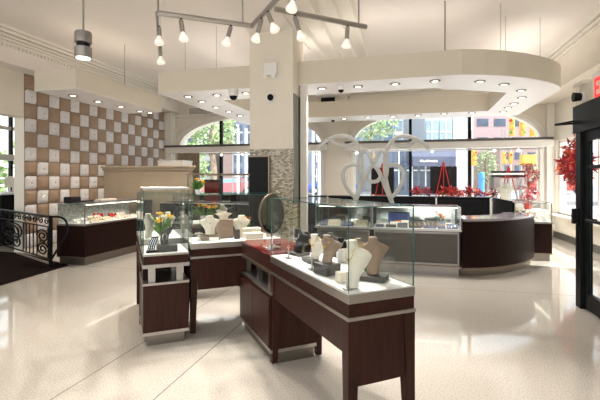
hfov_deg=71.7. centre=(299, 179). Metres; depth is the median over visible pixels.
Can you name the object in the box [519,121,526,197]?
traffic signal
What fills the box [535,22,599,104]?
trim
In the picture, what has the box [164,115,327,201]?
window
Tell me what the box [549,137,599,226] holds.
window
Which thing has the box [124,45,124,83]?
suspension rod
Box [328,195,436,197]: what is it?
countertop
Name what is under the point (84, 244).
display case
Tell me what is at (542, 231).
jewellery showcase
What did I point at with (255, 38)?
track spotlight
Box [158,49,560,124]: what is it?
soffit
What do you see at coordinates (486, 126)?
building
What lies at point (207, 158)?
building
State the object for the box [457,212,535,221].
countertop
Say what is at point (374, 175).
display board
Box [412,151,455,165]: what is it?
awning
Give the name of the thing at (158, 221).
flower arrangement
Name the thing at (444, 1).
suspension rod
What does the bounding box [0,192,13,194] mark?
countertop
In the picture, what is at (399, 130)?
building
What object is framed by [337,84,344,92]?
dome camera
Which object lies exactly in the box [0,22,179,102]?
trim
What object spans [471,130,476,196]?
traffic signal
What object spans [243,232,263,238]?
display slab
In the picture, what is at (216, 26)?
suspension rod
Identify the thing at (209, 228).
bust
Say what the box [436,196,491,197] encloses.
countertop
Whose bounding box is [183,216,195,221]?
pad
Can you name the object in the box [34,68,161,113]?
soffit
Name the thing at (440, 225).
pad
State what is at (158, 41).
track spotlight
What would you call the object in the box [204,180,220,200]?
swivel chair
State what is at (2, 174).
street tree
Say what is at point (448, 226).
pad
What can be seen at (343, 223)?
pad
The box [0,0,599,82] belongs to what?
ceiling
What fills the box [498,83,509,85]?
recessed light
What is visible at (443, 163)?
easel
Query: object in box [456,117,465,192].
pole
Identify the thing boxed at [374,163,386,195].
easel
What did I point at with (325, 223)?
pad
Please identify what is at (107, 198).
tray
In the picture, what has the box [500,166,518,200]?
easel
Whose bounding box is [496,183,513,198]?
bust
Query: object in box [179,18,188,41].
track spotlight
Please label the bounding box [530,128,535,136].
traffic signal
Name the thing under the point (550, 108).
trim
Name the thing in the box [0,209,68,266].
iron railing
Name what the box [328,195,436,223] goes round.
countertop
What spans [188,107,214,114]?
air vent
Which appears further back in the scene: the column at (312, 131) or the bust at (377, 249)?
the column at (312, 131)
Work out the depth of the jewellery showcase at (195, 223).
5.37 m
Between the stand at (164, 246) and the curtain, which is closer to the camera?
the stand at (164, 246)
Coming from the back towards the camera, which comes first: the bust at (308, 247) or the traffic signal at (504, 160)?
the traffic signal at (504, 160)
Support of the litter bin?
on the sidewalk
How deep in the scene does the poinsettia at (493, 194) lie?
10.72 m
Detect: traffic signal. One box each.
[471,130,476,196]
[502,130,506,184]
[508,118,514,135]
[509,136,512,198]
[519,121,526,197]
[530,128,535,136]
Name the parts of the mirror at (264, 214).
mirror plate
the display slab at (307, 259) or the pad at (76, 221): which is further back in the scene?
the pad at (76, 221)
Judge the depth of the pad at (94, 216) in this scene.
7.86 m
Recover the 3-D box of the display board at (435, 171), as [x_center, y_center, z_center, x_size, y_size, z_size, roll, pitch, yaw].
[3.846,0.015,11.132,0.680,0.730,0.025,0,0,14]
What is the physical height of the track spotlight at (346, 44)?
0.294 m
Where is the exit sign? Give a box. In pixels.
[593,71,599,98]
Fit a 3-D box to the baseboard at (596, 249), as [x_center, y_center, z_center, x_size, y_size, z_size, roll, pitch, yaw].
[5.876,1.420,7.792,0.037,0.160,6.590,0,0,14]
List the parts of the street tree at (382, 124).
crown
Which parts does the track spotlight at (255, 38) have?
bulb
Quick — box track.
[155,0,366,37]
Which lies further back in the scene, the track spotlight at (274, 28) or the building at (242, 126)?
the building at (242, 126)
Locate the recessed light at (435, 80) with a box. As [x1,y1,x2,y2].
[429,79,440,82]
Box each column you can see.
[237,128,238,193]
[245,128,246,193]
[250,29,302,241]
[312,131,313,194]
[318,137,319,194]
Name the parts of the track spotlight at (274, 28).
bulb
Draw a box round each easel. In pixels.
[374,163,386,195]
[435,162,449,195]
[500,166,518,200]
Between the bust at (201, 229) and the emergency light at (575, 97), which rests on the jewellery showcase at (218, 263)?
the bust at (201, 229)
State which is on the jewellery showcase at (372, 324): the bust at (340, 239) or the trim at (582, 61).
the bust at (340, 239)
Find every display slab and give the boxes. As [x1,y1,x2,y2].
[234,229,239,238]
[241,227,260,236]
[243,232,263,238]
[301,256,319,263]
[335,270,346,282]
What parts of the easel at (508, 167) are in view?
leg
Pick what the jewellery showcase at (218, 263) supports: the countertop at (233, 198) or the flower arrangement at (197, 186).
the flower arrangement at (197, 186)
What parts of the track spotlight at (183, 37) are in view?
bulb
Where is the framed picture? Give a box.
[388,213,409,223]
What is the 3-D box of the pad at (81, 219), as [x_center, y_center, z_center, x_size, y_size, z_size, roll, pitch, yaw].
[-3.797,0.726,7.335,0.090,0.100,0.120,0,0,14]
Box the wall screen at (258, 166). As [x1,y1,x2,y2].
[248,156,269,232]
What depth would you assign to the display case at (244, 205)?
7.93 m
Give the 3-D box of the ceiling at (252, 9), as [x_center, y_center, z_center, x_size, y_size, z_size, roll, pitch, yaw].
[-0.924,-2.640,5.025,0.744,0.420,15.290,0,0,14]
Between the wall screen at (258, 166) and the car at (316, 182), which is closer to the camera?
the wall screen at (258, 166)
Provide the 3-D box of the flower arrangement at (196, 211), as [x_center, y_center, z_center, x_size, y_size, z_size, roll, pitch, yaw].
[-1.232,0.425,5.386,0.445,0.245,0.313,0,0,0]
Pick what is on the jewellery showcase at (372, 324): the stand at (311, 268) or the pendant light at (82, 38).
the stand at (311, 268)
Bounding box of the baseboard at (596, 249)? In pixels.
[553,231,599,254]
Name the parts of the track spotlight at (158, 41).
bulb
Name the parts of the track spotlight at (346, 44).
bulb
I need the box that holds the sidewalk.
[566,205,597,217]
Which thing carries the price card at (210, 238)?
on the jewellery showcase at (218, 263)
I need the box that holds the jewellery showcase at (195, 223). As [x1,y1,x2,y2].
[187,173,249,286]
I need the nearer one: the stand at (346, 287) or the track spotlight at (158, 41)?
the stand at (346, 287)
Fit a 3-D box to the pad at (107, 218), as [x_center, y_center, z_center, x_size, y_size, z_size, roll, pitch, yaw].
[-3.659,0.741,7.878,0.090,0.070,0.200,0,0,14]
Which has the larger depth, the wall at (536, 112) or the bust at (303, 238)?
the wall at (536, 112)
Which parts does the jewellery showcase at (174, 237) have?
leg, leg, glass, deck trim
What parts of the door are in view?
closer arm, post, frame, glass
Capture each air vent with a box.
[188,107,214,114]
[321,97,334,101]
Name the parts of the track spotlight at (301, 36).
bulb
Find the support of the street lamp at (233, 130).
on the sidewalk
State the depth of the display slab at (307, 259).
3.08 m
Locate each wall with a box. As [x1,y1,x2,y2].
[0,67,164,251]
[100,166,195,217]
[177,90,545,209]
[555,91,599,245]
[573,79,592,103]
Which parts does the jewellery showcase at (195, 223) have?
glass pane, frame, deck trim, glass pane, glass pane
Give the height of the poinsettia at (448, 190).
0.627 m
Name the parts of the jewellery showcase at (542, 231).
glass, kick plate, deck trim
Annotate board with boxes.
[371,168,393,194]
[430,166,456,193]
[491,171,524,176]
[492,198,512,213]
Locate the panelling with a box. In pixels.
[24,74,163,248]
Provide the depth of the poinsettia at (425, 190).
11.13 m
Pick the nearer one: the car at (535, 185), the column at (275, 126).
the column at (275, 126)
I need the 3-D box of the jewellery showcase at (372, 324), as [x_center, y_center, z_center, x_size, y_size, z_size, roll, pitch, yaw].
[0.213,0.825,2.905,0.454,1.351,1.270,0,0,-24]
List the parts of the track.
drop rod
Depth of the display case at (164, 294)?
3.80 m
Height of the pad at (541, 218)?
0.100 m
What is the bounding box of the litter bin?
[478,172,484,196]
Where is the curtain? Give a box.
[177,153,199,200]
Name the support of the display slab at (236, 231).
on the jewellery showcase at (218, 263)
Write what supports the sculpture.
on the jewellery showcase at (328, 212)
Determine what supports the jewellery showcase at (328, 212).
on the floor
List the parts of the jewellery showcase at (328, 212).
rail, panel, panel frame, deck trim, panel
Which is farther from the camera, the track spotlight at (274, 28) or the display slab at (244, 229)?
the track spotlight at (274, 28)
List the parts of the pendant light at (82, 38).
lamp shade, stem, lamp shade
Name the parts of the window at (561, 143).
sill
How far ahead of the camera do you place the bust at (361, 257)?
2.34 m
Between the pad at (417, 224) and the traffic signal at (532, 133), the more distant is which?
the traffic signal at (532, 133)
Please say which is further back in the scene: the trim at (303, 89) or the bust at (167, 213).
the trim at (303, 89)
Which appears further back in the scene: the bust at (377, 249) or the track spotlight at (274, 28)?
the track spotlight at (274, 28)
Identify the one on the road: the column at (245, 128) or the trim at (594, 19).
the column at (245, 128)
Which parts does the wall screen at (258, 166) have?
panel, frame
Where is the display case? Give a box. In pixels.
[56,199,152,265]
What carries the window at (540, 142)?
in the wall at (536, 112)
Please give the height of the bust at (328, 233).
0.180 m
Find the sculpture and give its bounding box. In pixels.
[316,134,429,205]
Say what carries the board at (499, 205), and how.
on the floor
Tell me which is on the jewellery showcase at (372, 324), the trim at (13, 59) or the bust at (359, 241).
the bust at (359, 241)
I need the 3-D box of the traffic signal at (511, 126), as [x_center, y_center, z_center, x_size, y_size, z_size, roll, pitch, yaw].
[11.270,-3.385,22.037,0.264,2.154,0.558,0,0,40]
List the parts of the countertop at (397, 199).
door, door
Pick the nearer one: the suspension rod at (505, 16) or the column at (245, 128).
the suspension rod at (505, 16)
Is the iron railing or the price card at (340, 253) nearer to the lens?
the price card at (340, 253)
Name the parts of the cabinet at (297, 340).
door, post, post, door, kick plate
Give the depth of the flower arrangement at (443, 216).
6.81 m
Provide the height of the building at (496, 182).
5.000 m
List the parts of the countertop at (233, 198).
door, door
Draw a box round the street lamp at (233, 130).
[232,130,234,193]
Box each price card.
[209,237,218,240]
[337,248,347,262]
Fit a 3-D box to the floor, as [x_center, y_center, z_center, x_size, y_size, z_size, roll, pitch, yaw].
[-2.290,1.560,5.525,15.650,0.120,15.590,0,0,14]
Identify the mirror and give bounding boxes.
[4,176,13,191]
[258,194,283,248]
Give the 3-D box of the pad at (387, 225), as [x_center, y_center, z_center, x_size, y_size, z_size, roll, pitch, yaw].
[1.486,0.755,6.772,0.160,0.040,0.090,0,0,14]
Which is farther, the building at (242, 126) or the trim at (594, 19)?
the building at (242, 126)
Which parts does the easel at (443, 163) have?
leg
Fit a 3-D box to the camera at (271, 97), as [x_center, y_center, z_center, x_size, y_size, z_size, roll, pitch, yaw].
[-0.484,-1.340,6.771,0.168,0.168,0.110,0,0,14]
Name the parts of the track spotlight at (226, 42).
bulb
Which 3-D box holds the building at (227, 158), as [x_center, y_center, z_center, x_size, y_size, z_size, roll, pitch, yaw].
[-6.988,-3.000,53.970,4.819,9.000,8.060,0,0,0]
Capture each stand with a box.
[146,236,158,252]
[156,226,178,251]
[308,255,312,270]
[342,269,352,290]
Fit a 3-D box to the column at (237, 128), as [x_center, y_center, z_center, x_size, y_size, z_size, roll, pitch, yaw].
[-4.482,-1.100,30.000,0.180,5.200,0.180,0,0,0]
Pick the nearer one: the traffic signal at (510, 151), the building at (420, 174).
the traffic signal at (510, 151)
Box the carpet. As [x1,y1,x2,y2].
[0,252,68,285]
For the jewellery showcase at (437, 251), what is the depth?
6.60 m
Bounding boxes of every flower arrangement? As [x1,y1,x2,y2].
[153,212,173,243]
[189,203,221,219]
[191,178,205,193]
[438,214,444,221]
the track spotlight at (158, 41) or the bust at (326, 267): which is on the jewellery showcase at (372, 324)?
the bust at (326, 267)
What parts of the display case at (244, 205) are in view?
rail, panel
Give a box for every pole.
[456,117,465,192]
[467,117,472,194]
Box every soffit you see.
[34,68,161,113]
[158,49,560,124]
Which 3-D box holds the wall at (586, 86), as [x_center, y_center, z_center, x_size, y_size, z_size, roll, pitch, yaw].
[3.126,0.180,0.592,1.830,2.640,8.680,0,0,14]
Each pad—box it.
[73,219,79,223]
[80,217,89,223]
[93,215,101,218]
[101,216,112,220]
[174,217,183,221]
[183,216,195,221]
[320,221,327,225]
[328,219,339,225]
[341,221,352,225]
[355,220,367,226]
[386,224,395,226]
[397,223,407,227]
[409,221,421,227]
[423,225,435,228]
[426,221,438,226]
[437,222,445,228]
[446,224,457,228]
[539,215,547,221]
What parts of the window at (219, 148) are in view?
arch moulding, transom rail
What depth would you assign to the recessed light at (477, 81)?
6.71 m
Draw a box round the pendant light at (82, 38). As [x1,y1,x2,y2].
[74,0,91,59]
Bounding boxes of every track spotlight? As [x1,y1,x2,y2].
[154,26,163,45]
[157,46,164,64]
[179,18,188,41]
[222,25,232,46]
[251,18,263,42]
[266,11,279,33]
[286,0,296,13]
[293,15,305,40]
[342,25,350,48]
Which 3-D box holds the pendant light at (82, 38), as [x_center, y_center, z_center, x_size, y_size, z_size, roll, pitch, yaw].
[-2.089,-2.008,4.000,0.152,1.684,0.152,0,0,0]
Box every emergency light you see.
[263,62,276,78]
[571,92,583,101]
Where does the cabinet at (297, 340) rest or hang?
on the floor
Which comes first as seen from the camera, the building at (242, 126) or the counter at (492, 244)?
the counter at (492, 244)
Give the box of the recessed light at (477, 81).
[474,80,485,82]
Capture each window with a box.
[0,117,13,190]
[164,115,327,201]
[345,113,553,207]
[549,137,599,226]
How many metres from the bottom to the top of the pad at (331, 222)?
0.100 m
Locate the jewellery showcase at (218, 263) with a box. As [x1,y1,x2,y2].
[184,192,279,333]
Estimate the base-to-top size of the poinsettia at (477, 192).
0.635 m
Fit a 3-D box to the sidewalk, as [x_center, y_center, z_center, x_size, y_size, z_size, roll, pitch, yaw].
[4.856,1.550,19.195,80.001,0.100,14.400,0,0,14]
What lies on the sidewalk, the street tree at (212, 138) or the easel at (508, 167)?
the street tree at (212, 138)
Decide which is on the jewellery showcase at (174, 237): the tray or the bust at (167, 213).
the bust at (167, 213)
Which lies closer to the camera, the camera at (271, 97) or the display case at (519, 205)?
the camera at (271, 97)
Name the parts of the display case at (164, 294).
glass pane, post, frame, deck trim, kick plate, post, glass pane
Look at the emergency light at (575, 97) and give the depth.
4.84 m
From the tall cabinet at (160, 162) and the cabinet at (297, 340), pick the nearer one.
the cabinet at (297, 340)
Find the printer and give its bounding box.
[64,196,80,202]
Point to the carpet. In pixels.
(14, 267)
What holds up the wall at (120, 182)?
on the floor
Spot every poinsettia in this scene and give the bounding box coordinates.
[411,185,432,195]
[436,186,454,195]
[446,186,469,195]
[461,186,488,196]
[480,188,498,197]
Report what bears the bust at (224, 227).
on the jewellery showcase at (218, 263)
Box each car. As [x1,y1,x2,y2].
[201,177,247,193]
[308,179,356,194]
[529,178,575,193]
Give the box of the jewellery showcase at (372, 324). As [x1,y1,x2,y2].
[270,197,415,399]
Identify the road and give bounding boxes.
[5,186,597,205]
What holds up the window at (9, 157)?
in the wall
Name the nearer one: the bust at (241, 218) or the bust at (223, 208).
the bust at (241, 218)
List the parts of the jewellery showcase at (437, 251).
panel, panel frame, panel, deck trim, kick plate, rail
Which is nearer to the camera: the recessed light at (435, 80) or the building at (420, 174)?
the recessed light at (435, 80)
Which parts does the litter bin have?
bin lid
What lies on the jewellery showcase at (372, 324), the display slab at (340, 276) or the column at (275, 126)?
the display slab at (340, 276)
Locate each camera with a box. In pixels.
[228,88,238,99]
[266,93,275,102]
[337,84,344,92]
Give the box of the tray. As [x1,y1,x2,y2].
[95,198,115,200]
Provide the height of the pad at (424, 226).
0.040 m
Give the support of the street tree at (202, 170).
on the sidewalk
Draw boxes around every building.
[185,124,218,179]
[223,120,236,177]
[232,122,320,192]
[355,119,402,189]
[388,148,466,194]
[403,118,451,139]
[452,117,455,138]
[466,116,536,152]
[473,149,536,189]
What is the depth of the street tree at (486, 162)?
33.92 m
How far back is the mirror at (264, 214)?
3.74 m
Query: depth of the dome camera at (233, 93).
7.26 m
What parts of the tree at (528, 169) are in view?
stem, pot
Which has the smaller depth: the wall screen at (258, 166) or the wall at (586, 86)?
the wall at (586, 86)
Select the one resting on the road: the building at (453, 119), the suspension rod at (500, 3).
the building at (453, 119)
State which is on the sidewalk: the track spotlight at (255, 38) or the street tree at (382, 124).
the street tree at (382, 124)
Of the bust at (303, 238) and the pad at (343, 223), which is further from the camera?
the pad at (343, 223)
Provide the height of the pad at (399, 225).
0.070 m
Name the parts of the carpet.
carpet edge strip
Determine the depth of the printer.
7.46 m
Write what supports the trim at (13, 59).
attached to the wall at (11, 82)
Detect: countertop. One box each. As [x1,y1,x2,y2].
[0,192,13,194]
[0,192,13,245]
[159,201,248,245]
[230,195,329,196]
[230,195,329,234]
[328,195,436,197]
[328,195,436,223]
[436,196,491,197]
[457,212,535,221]
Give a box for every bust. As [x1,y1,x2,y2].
[143,213,155,237]
[164,212,174,232]
[196,227,204,236]
[199,215,219,240]
[215,211,232,237]
[216,204,227,218]
[228,204,240,218]
[233,215,249,236]
[286,229,309,256]
[304,231,310,251]
[310,234,322,259]
[313,234,341,275]
[327,232,337,240]
[338,237,346,248]
[345,239,371,288]
[354,238,364,247]
[359,236,388,282]
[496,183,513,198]
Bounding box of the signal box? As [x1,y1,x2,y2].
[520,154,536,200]
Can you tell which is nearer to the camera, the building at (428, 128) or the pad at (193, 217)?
the pad at (193, 217)
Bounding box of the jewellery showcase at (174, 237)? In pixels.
[136,191,182,323]
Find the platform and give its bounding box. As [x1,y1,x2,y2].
[522,208,548,220]
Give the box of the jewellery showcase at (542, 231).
[505,199,553,260]
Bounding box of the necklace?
[344,245,361,261]
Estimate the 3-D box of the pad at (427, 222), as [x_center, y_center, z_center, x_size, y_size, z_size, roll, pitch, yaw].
[2.166,0.726,6.766,0.200,0.100,0.090,0,0,14]
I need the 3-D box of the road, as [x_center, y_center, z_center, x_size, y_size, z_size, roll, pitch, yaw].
[14.348,1.430,56.713,140.000,0.340,63.000,0,0,14]
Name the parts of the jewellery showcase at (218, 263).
leg, glass pane, leg, deck trim, glass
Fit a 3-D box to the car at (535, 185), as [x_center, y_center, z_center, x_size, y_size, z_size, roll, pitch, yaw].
[22.207,0.540,36.000,4.400,1.420,1.990,0,0,-6]
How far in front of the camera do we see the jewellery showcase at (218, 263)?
4.11 m
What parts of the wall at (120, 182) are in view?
cornice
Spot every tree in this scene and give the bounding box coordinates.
[0,124,13,191]
[186,141,211,189]
[188,120,238,179]
[357,120,398,195]
[474,148,498,193]
[516,162,539,208]
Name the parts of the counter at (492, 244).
kick plate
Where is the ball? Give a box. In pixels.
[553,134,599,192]
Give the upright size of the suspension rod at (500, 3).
0.860 m
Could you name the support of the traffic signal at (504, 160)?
on the sidewalk
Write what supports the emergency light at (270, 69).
attached to the column at (275, 126)
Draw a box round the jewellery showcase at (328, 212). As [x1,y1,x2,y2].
[315,203,373,266]
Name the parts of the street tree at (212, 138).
crown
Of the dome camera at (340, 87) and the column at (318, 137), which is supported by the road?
the column at (318, 137)
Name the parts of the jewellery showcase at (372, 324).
leg, glass pane, leg, glass, deck trim, leg, glass pane, leg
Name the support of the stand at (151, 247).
on the display case at (164, 294)
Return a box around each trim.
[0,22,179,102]
[0,31,179,112]
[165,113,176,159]
[176,88,455,116]
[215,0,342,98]
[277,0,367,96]
[300,85,307,245]
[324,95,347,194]
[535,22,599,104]
[545,8,599,60]
[546,104,554,236]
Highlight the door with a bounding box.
[554,96,599,317]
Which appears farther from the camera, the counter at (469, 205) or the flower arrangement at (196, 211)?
the counter at (469, 205)
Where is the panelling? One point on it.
(67, 142)
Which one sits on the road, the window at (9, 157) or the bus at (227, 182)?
the bus at (227, 182)
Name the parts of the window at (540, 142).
frame, transom rail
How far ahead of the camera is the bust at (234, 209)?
5.56 m
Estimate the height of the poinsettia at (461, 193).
0.670 m
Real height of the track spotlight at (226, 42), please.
0.277 m
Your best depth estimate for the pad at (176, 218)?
7.72 m
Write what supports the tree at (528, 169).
on the platform
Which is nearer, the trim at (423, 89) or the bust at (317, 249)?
the bust at (317, 249)
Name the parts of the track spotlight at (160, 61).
bulb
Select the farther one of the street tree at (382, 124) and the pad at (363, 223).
the street tree at (382, 124)
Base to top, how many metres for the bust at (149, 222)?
0.260 m
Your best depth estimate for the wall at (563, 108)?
10.26 m
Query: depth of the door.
4.74 m
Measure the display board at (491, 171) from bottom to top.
0.160 m
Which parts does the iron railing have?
rail, rail, newel post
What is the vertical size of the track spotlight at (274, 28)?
0.267 m
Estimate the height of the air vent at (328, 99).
0.240 m
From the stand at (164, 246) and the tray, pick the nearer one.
the stand at (164, 246)
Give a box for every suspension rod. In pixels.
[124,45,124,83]
[216,26,216,67]
[444,1,445,49]
[500,3,500,49]
[505,16,505,49]
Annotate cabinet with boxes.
[157,160,192,165]
[240,238,316,362]
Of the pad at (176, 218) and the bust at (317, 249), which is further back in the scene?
the pad at (176, 218)
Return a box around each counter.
[436,196,491,225]
[457,212,535,275]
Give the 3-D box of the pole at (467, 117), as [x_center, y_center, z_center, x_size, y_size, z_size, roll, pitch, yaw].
[10.651,-3.000,26.000,0.358,9.000,0.358,0,0,0]
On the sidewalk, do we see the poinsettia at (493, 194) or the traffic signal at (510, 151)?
the traffic signal at (510, 151)
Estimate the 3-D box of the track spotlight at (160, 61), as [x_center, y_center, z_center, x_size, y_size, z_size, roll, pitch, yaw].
[-1.984,-1.788,5.921,0.115,0.284,0.115,0,0,0]
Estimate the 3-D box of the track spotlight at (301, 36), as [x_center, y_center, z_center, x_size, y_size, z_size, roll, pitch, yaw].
[-0.007,-1.774,4.831,0.157,0.312,0.115,0,0,0]
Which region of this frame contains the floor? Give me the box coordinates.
[0,237,599,399]
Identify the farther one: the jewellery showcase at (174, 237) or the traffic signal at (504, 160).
the traffic signal at (504, 160)
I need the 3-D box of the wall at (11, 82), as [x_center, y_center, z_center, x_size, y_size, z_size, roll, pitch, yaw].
[-6.313,-0.675,6.543,0.250,4.350,15.590,0,0,14]
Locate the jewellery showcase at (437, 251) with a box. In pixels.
[371,204,461,275]
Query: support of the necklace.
on the bust at (361, 257)
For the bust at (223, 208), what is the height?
0.220 m
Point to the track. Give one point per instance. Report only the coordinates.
(158, 13)

